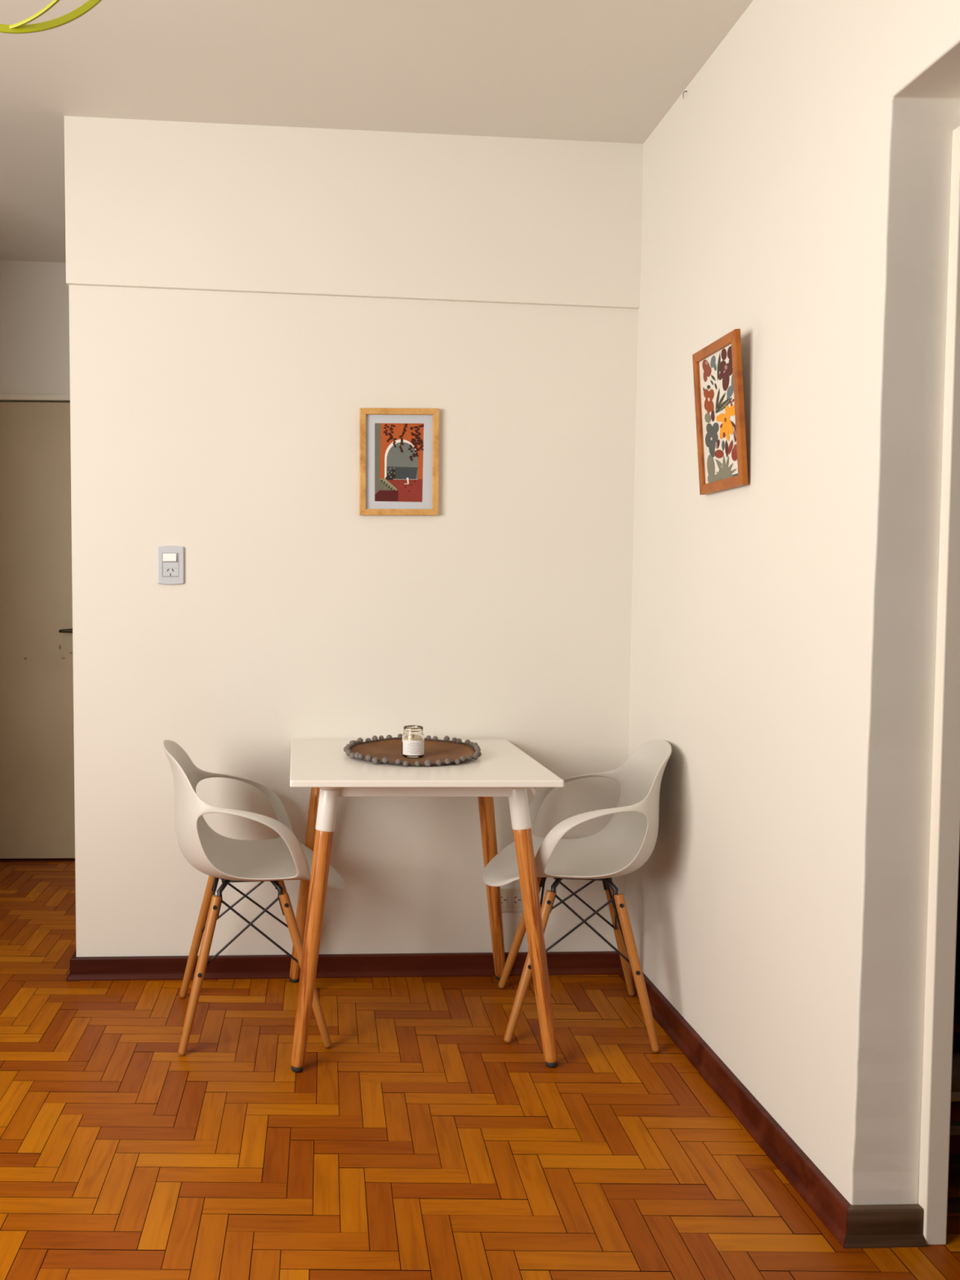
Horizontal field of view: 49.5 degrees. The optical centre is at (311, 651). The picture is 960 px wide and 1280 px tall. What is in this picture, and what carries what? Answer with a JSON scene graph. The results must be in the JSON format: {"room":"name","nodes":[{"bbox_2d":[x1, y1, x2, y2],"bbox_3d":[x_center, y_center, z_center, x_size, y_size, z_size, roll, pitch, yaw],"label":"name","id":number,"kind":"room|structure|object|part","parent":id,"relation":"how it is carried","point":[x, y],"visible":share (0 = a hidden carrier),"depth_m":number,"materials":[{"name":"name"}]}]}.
{"room":"dining room","nodes":[
{"label":"dining room","id":0,"kind":"room"},
{"bbox_2d":[0,259,70,394],"bbox_3d":[-1.244,-0.436,4.525,1.400,2.760,0.156,0,3,-2],"label":"wall","id":1,"kind":"structure","parent":0,"point":[34,299],"depth_m":4.40,"materials":[{"name":"paint"}]},
{"bbox_2d":[0,394,70,402],"bbox_3d":[-1.276,-1.102,4.455,1.170,0.024,0.112,0,3,-2],"label":"trim","id":2,"kind":"structure","parent":1,"relation":"attached to","point":[3,397],"depth_m":4.40,"materials":[{"name":"paint"}]},
{"bbox_2d":[0,401,75,858],"bbox_3d":[-1.273,-0.079,4.468,1.140,2.009,0.102,0,3,-2],"label":"door","id":3,"kind":"structure","parent":1,"relation":"in","point":[37,815],"depth_m":4.48,"materials":[{"name":"beige paint"}]},
{"bbox_3d":[-1.038,-0.092,4.458,0.119,0.020,0.066,0,3,-2],"label":"handle","id":4,"kind":"part","parent":3,"relation":"part of","materials":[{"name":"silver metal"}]},
{"bbox_2d":[0,857,75,862],"bbox_3d":[-1.282,0.931,4.582,1.170,0.005,0.104,0,3,-2],"label":"trim","id":5,"kind":"structure","parent":1,"relation":"attached to","point":[56,860],"depth_m":4.55,"materials":[{"name":"brown wood"}]},
{"bbox_2d":[68,284,638,956],"bbox_3d":[0.233,-0.328,3.213,1.930,2.710,0.165,0,3,-2],"label":"wall","id":6,"kind":"structure","parent":0,"point":[222,427],"depth_m":3.14,"materials":[{"name":"paint"}]},
{"bbox_2d":[66,950,75,981],"bbox_3d":[-0.748,0.981,3.247,0.026,0.066,0.191,0,3,-2],"label":"baseboard","id":7,"kind":"structure","parent":6,"relation":"attached to","point":[74,953],"depth_m":3.18,"materials":[{"name":"brown wood"}]},
{"bbox_2d":[156,545,183,584],"bbox_3d":[-0.429,-0.263,3.108,0.081,0.119,0.015,0,3,-2],"label":"light switch","id":8,"kind":"object","parent":6,"relation":"attached to","point":[170,557],"visible":1,"depth_m":3.10,"materials":[{"name":"grey plastic"}]},
{"bbox_2d":[66,951,620,981],"bbox_3d":[0.120,0.987,3.198,1.753,0.066,0.026,0,3,-2],"label":"baseboard","id":9,"kind":"structure","parent":6,"relation":"attached to","point":[588,962],"depth_m":3.19,"materials":[{"name":"brown wood"}]},
{"bbox_2d":[64,115,643,309],"bbox_3d":[0.137,-1.357,3.068,1.739,0.618,0.036,0,3,-2],"label":"beam","id":10,"kind":"structure","parent":6,"relation":"attached to","point":[149,203],"depth_m":3.06,"materials":[{"name":"paint"}]},
{"bbox_2d":[359,408,439,515],"bbox_3d":[0.268,-0.578,3.112,0.242,0.323,0.017,0,3,-2],"label":"framed print","id":11,"kind":"object","parent":6,"relation":"attached to","point":[399,447],"visible":1,"depth_m":3.11,"materials":[{"name":"multicoloured paper"}]},
{"bbox_2d":[500,888,523,911],"bbox_3d":[0.625,0.784,3.214,0.120,0.076,0.010,0,3,-2],"label":"wall socket","id":12,"kind":"object","parent":6,"relation":"attached to","point":[511,898],"visible":0.44,"depth_m":3.21,"materials":[{"name":"beige plastic"}]},
{"bbox_2d":[0,0,753,262],"bbox_3d":[0.005,-1.540,1.465,5.100,0.282,6.308,0,3,-2],"label":"ceiling","id":13,"kind":"structure","parent":0,"point":[582,70],"depth_m":2.69,"materials":[{"name":"paint"}]},
{"bbox_2d":[0,0,102,33],"bbox_3d":[-0.424,-1.174,1.419,0.363,0.604,0.344,0,3,-2],"label":"pendant lamp","id":14,"kind":"object","parent":13,"relation":"hanging from","point":[21,27],"visible":1,"depth_m":1.44,"materials":[{"name":"yellow plastic"}]},
{"bbox_2d":[0,861,959,1279],"bbox_3d":[-0.053,1.174,1.627,5.200,0.120,6.508,0,3,-2],"label":"floor","id":15,"kind":"structure","parent":0,"point":[424,1143],"depth_m":2.25,"materials":[{"name":"brown wood"}]},
{"bbox_2d":[163,739,344,1055],"bbox_3d":[-0.158,0.643,2.841,0.500,0.794,0.527,0,3,-7],"label":"armchair","id":16,"kind":"object","parent":15,"relation":"on","point":[216,855],"visible":0.95,"depth_m":2.72,"materials":[{"name":"grey plastic"}]},
{"bbox_3d":[-0.331,0.830,2.989,0.026,0.411,0.026,20,13,26],"label":"leg","id":17,"kind":"part","parent":16,"relation":"part of","materials":[{"name":"brown wood"}]},
{"bbox_3d":[-0.294,0.849,2.680,0.026,0.411,0.026,19,-10,-41],"label":"leg","id":18,"kind":"part","parent":16,"relation":"part of","materials":[{"name":"brown wood"}]},
{"bbox_3d":[-0.279,0.738,2.817,0.007,0.185,0.273,0,3,2],"label":"cross rod","id":19,"kind":"part","parent":16,"relation":"part of","materials":[{"name":"black metal"}]},
{"bbox_3d":[-0.213,0.729,2.970,0.221,0.186,0.007,0,3,2],"label":"cross rod","id":20,"kind":"part","parent":16,"relation":"part of","materials":[{"name":"black metal"}]},
{"bbox_3d":[-0.182,0.744,2.714,0.221,0.186,0.007,-1,4,-15],"label":"cross rod","id":21,"kind":"part","parent":16,"relation":"part of","materials":[{"name":"black metal"}]},
{"bbox_3d":[-0.168,0.732,2.976,0.228,0.186,0.038,0,3,-7],"label":"cross rod","id":22,"kind":"part","parent":16,"relation":"part of","materials":[{"name":"black metal"}]},
{"bbox_3d":[-0.137,0.747,2.719,0.230,0.186,0.007,0,3,1],"label":"cross rod","id":23,"kind":"part","parent":16,"relation":"part of","materials":[{"name":"black metal"}]},
{"bbox_3d":[-0.052,0.829,3.022,0.026,0.416,0.026,-25,18,-34],"label":"leg","id":24,"kind":"part","parent":16,"relation":"part of","materials":[{"name":"brown wood"}]},
{"bbox_3d":[-0.015,0.848,2.713,0.026,0.416,0.026,-19,-5,24],"label":"leg","id":25,"kind":"part","parent":16,"relation":"part of","materials":[{"name":"brown wood"}]},
{"bbox_2d":[289,739,564,1072],"bbox_3d":[0.282,0.668,2.844,0.688,0.750,0.684,0,3,-1],"label":"dining table","id":26,"kind":"object","parent":15,"relation":"on","point":[502,769],"visible":0.98,"depth_m":2.60,"materials":[{"name":"white laminate"}]},
{"bbox_3d":[-0.013,0.699,3.100,0.046,0.637,0.046,-3,14,-45],"label":"leg","id":27,"kind":"part","parent":26,"relation":"part of","materials":[{"name":"brown wood"}]},
{"bbox_3d":[0.002,0.730,2.590,0.046,0.637,0.046,3,-5,43],"label":"leg","id":28,"kind":"part","parent":26,"relation":"part of","materials":[{"name":"brown wood"}]},
{"bbox_2d":[343,733,481,766],"bbox_3d":[0.282,0.272,2.852,0.382,0.038,0.384,0,3,-2],"label":"tray","id":29,"kind":"object","parent":26,"relation":"on","point":[388,749],"visible":0.88,"depth_m":2.88,"materials":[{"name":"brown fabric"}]},
{"bbox_2d":[401,724,424,758],"bbox_3d":[0.281,0.249,2.813,0.061,0.084,0.061,0,3,-2],"label":"jar candle","id":30,"kind":"object","parent":29,"relation":"on","point":[413,737],"visible":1,"depth_m":2.79,"materials":[{"name":"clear glass"}]},
{"bbox_3d":[0.555,0.699,3.124,0.046,0.637,0.046,3,14,43],"label":"leg","id":31,"kind":"part","parent":26,"relation":"part of","materials":[{"name":"brown wood"}]},
{"bbox_3d":[0.576,0.730,2.619,0.046,0.637,0.046,-3,-5,-45],"label":"leg","id":32,"kind":"part","parent":26,"relation":"part of","materials":[{"name":"brown wood"}]},
{"bbox_2d":[482,739,671,1052],"bbox_3d":[0.736,0.643,2.870,0.500,0.794,0.527,1,3,8],"label":"armchair","id":33,"kind":"object","parent":15,"relation":"on","point":[628,840],"visible":0.92,"depth_m":2.86,"materials":[{"name":"grey plastic"}]},
{"bbox_3d":[0.632,0.829,3.054,0.026,0.416,0.026,26,18,35],"label":"leg","id":34,"kind":"part","parent":33,"relation":"part of","materials":[{"name":"brown wood"}]},
{"bbox_3d":[0.587,0.848,2.746,0.026,0.416,0.026,19,-4,-22],"label":"leg","id":35,"kind":"part","parent":33,"relation":"part of","materials":[{"name":"brown wood"}]},
{"bbox_3d":[0.644,0.740,2.873,0.007,0.185,0.274,1,4,19],"label":"cross rod","id":36,"kind":"part","parent":33,"relation":"part of","materials":[{"name":"black metal"}]},
{"bbox_3d":[0.747,0.733,3.005,0.230,0.186,0.007,1,4,16],"label":"cross rod","id":37,"kind":"part","parent":33,"relation":"part of","materials":[{"name":"black metal"}]},
{"bbox_3d":[0.711,0.748,2.749,0.230,0.186,0.007,0,3,0],"label":"cross rod","id":38,"kind":"part","parent":33,"relation":"part of","materials":[{"name":"black metal"}]},
{"bbox_3d":[0.793,0.730,2.998,0.221,0.186,0.007,0,3,0],"label":"cross rod","id":39,"kind":"part","parent":33,"relation":"part of","materials":[{"name":"black metal"}]},
{"bbox_3d":[0.756,0.746,2.742,0.219,0.186,0.038,1,3,8],"label":"cross rod","id":40,"kind":"part","parent":33,"relation":"part of","materials":[{"name":"black metal"}]},
{"bbox_3d":[0.859,0.738,2.874,0.007,0.185,0.273,1,4,17],"label":"cross rod","id":41,"kind":"part","parent":33,"relation":"part of","materials":[{"name":"black metal"}]},
{"bbox_3d":[0.855,0.743,2.843,0.049,0.185,0.269,1,3,8],"label":"cross rod","id":42,"kind":"part","parent":33,"relation":"part of","materials":[{"name":"black metal"}]},
{"bbox_3d":[0.910,0.832,3.014,0.026,0.411,0.026,-20,12,-25],"label":"leg","id":43,"kind":"part","parent":33,"relation":"part of","materials":[{"name":"brown wood"}]},
{"bbox_3d":[0.866,0.851,2.706,0.026,0.411,0.026,-19,-11,43],"label":"leg","id":44,"kind":"part","parent":33,"relation":"part of","materials":[{"name":"brown wood"}]},
{"bbox_2d":[948,848,959,1172],"bbox_3d":[1.537,0.726,2.170,0.688,0.720,0.295,0,3,-2],"label":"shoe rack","id":45,"kind":"object","parent":15,"relation":"on","point":[953,1166],"visible":0.02,"depth_m":2.28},
{"bbox_2d":[948,1161,959,1172],"bbox_3d":[1.536,1.021,2.188,0.652,0.018,0.295,0,3,-2],"label":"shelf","id":46,"kind":"object","parent":45,"relation":"attached to","point":[953,1166],"depth_m":2.03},
{"bbox_2d":[949,1101,959,1161],"bbox_3d":[1.434,0.958,2.139,0.420,0.114,0.200,0,3,-2],"label":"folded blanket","id":47,"kind":"object","parent":45,"relation":"on","point":[954,1140],"visible":0.07,"depth_m":2.04,"materials":[{"name":"red fabric"}]},
{"bbox_2d":[951,1052,959,1102],"bbox_3d":[1.385,0.852,2.083,0.283,0.084,0.092,-1,4,-14],"label":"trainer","id":48,"kind":"object","parent":47,"relation":"on","point":[955,1091],"visible":0.15,"depth_m":2.03,"materials":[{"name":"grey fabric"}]},
{"bbox_3d":[1.532,0.727,2.313,0.652,0.700,0.010,0,3,-2],"label":"panel","id":49,"kind":"part","parent":45,"relation":"part of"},
{"bbox_2d":[953,968,959,1032],"bbox_3d":[1.537,0.737,2.171,0.652,0.018,0.295,0,3,-2],"label":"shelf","id":50,"kind":"object","parent":45,"relation":"attached to","point":[957,995],"depth_m":2.11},
{"bbox_2d":[625,0,959,1204],"bbox_3d":[1.086,-0.187,0.909,0.129,2.710,4.570,0,3,-1],"label":"wall","id":51,"kind":"structure","parent":0,"point":[797,193],"depth_m":2.08,"materials":[{"name":"paint"}]},
{"bbox_2d":[692,328,748,494],"bbox_3d":[0.980,-0.565,2.449,0.041,0.352,0.254,0,3,0],"label":"framed print","id":52,"kind":"object","parent":51,"relation":"attached to","point":[717,371],"visible":1,"depth_m":2.44,"materials":[{"name":"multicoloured paper"}]},
{"bbox_2d":[617,959,851,1248],"bbox_3d":[0.989,1.028,2.562,0.026,0.066,1.368,0,3,-1],"label":"baseboard","id":53,"kind":"structure","parent":51,"relation":"attached to","point":[822,1197],"depth_m":2.26,"materials":[{"name":"brown wood"}]},
{"bbox_2d":[918,125,959,1244],"bbox_3d":[1.152,0.092,1.860,0.058,2.020,0.062,0,3,-2],"label":"trim","id":54,"kind":"structure","parent":51,"relation":"attached to","point":[944,839],"depth_m":1.84,"materials":[{"name":"paint"}]},
{"bbox_2d":[946,1197,959,1213],"bbox_3d":[1.778,1.090,2.022,1.214,0.012,0.030,0,3,-2],"label":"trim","id":55,"kind":"structure","parent":51,"relation":"attached to","point":[953,1203],"depth_m":1.99,"materials":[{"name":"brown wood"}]},
{"bbox_2d":[844,1204,926,1248],"bbox_3d":[1.060,1.068,1.894,0.155,0.066,0.026,0,3,-2],"label":"baseboard","id":56,"kind":"structure","parent":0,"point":[884,1225],"depth_m":1.89,"materials":[{"name":"brown wood"}]}
]}

